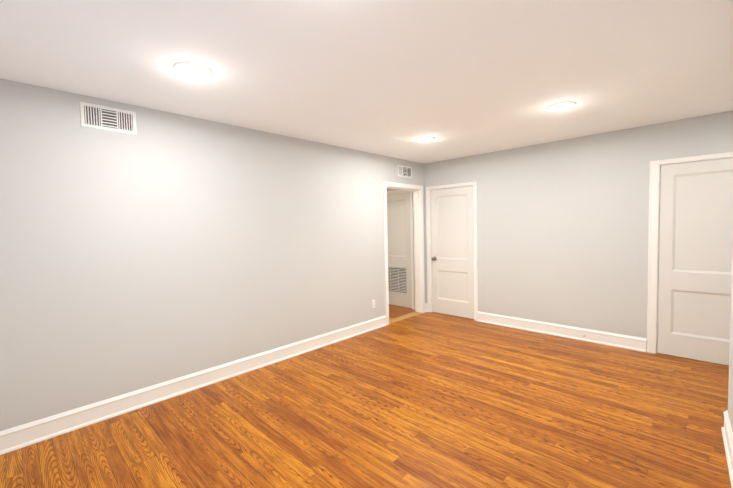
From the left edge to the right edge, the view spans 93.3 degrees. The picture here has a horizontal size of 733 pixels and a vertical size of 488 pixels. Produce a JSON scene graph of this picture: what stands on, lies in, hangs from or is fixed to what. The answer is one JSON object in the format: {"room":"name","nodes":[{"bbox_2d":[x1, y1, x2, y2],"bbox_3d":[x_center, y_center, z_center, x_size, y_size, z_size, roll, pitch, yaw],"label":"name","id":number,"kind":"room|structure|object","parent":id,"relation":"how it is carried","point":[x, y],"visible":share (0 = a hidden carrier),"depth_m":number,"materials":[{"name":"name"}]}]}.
{"room":"empty living room","nodes":[
{"label":"empty living room","id":0,"kind":"room"},
{"bbox_2d":[0,78,425,430],"bbox_3d":[-1.049,0.049,3.716,0.120,2.440,5.927,1,4,44],"label":"wall","id":1,"kind":"structure","parent":0,"point":[161,247],"depth_m":2.92,"materials":[{"name":"grey paint"}]},
{"bbox_2d":[79,101,136,134],"bbox_3d":[-1.964,-0.958,2.647,0.018,0.180,0.350,1,4,44],"label":"air vent","id":2,"kind":"object","parent":1,"relation":"in","point":[94,116],"visible":1,"depth_m":2.64,"materials":[{"name":"white plastic"}]},
{"bbox_2d":[0,315,386,454],"bbox_3d":[-1.332,1.222,3.348,0.026,0.145,4.647,1,4,44],"label":"baseboard","id":3,"kind":"structure","parent":1,"relation":"attached to","point":[26,434],"depth_m":2.91,"materials":[{"name":"white paint"}]},
{"bbox_2d":[387,190,414,308],"bbox_3d":[0.528,0.082,6.239,0.890,2.060,0.156,1,4,44],"label":"door frame","id":4,"kind":"structure","parent":1,"relation":"attached to","point":[412,238],"depth_m":5.90,"materials":[{"name":"white paint"}]},
{"bbox_2d":[383,181,424,324],"bbox_3d":[0.547,0.116,5.367,0.156,2.075,0.967,1,4,44],"label":"trim","id":5,"kind":"structure","parent":1,"relation":"attached to","point":[417,190],"depth_m":5.62,"materials":[{"name":"white paint"}]},
{"bbox_2d":[397,165,411,177],"bbox_3d":[0.591,-1.105,5.283,0.018,0.175,0.350,1,4,44],"label":"air vent","id":6,"kind":"object","parent":1,"relation":"in","point":[405,171],"depth_m":5.28,"materials":[{"name":"white plastic"}]},
{"bbox_2d":[0,304,730,487],"bbox_3d":[0.565,1.316,3.064,5.990,0.100,7.107,1,4,44],"label":"floor","id":7,"kind":"structure","parent":0,"point":[431,400],"depth_m":2.50,"materials":[{"name":"brown wood"}]},
{"bbox_2d":[389,312,420,323],"bbox_3d":[0.570,1.148,5.417,0.144,0.009,0.815,1,4,44],"label":"threshold","id":8,"kind":"object","parent":7,"relation":"on","point":[396,319],"visible":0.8,"depth_m":5.39,"materials":[{"name":"brown wood"}]},
{"bbox_2d":[0,0,732,163],"bbox_3d":[0.507,-1.220,2.942,5.990,0.100,7.107,1,4,44],"label":"ceiling","id":9,"kind":"structure","parent":0,"point":[454,78],"depth_m":2.15,"materials":[{"name":"white paint"}]},
{"bbox_2d":[173,61,212,78],"bbox_3d":[-1.093,-1.087,2.183,0.224,0.021,0.224,1,4,44],"label":"recessed light","id":10,"kind":"object","parent":9,"relation":"in","point":[194,70],"visible":0.98,"depth_m":2.15,"materials":[{"name":"white paint"}]},
{"bbox_2d":[416,136,434,141],"bbox_3d":[0.690,-1.217,4.043,0.224,0.021,0.224,1,4,44],"label":"recessed light","id":11,"kind":"object","parent":9,"relation":"in","point":[425,139],"visible":1,"depth_m":3.99,"materials":[{"name":"white paint"}]},
{"bbox_2d":[546,101,575,110],"bbox_3d":[1.686,-1.189,3.002,0.224,0.021,0.224,1,4,44],"label":"recessed light","id":12,"kind":"object","parent":9,"relation":"in","point":[562,105],"visible":0.98,"depth_m":2.96,"materials":[{"name":"white paint"}]},
{"bbox_2d":[387,111,732,351],"bbox_3d":[2.144,-0.068,4.662,5.990,2.440,0.120,1,4,44],"label":"wall","id":13,"kind":"structure","parent":0,"point":[563,232],"depth_m":4.21,"materials":[{"name":"grey paint"}]},
{"bbox_2d":[387,192,411,307],"bbox_3d":[0.483,0.110,6.192,0.764,1.994,0.102,1,4,44],"label":"hall door","id":14,"kind":"structure","parent":13,"relation":"in","point":[399,248],"depth_m":6.13,"materials":[{"name":"white paint"}]},
{"bbox_2d":[426,181,477,320],"bbox_3d":[1.358,0.104,5.436,0.880,2.056,0.156,1,4,44],"label":"door frame","id":15,"kind":"structure","parent":13,"relation":"attached to","point":[428,232],"depth_m":5.40,"materials":[{"name":"white paint"}]},
{"bbox_2d":[431,186,473,318],"bbox_3d":[1.324,0.130,5.401,0.754,1.994,0.102,1,4,44],"label":"back door","id":16,"kind":"structure","parent":13,"relation":"in","point":[452,236],"depth_m":5.41,"materials":[{"name":"white paint"}]},
{"bbox_2d":[478,311,645,351],"bbox_3d":[2.348,1.087,4.444,1.943,0.145,0.026,1,4,44],"label":"baseboard","id":17,"kind":"structure","parent":13,"relation":"attached to","point":[618,340],"depth_m":4.29,"materials":[{"name":"white paint"}]},
{"bbox_2d":[647,152,732,353],"bbox_3d":[3.415,0.154,3.446,0.936,2.056,0.156,1,4,44],"label":"door frame","id":18,"kind":"structure","parent":13,"relation":"attached to","point":[653,249],"depth_m":3.68,"materials":[{"name":"white paint"}]},
{"bbox_2d":[657,158,732,365],"bbox_3d":[3.362,0.180,3.398,0.772,1.994,0.102,1,4,44],"label":"back door","id":19,"kind":"structure","parent":13,"relation":"in","point":[695,250],"depth_m":3.48,"materials":[{"name":"white paint"}]},
{"bbox_2d":[728,240,732,431],"bbox_3d":[0.910,0.157,0.565,0.238,2.440,4.517,1,4,44],"label":"wall","id":20,"kind":"structure","parent":0,"point":[730,397],"depth_m":2.21,"materials":[{"name":"grey paint"}]},
{"bbox_2d":[721,410,732,487],"bbox_3d":[1.000,1.293,0.797,0.137,0.145,4.224,1,4,44],"label":"baseboard","id":21,"kind":"structure","parent":20,"relation":"attached to","point":[727,433],"depth_m":2.10,"materials":[{"name":"white paint"}]}
]}

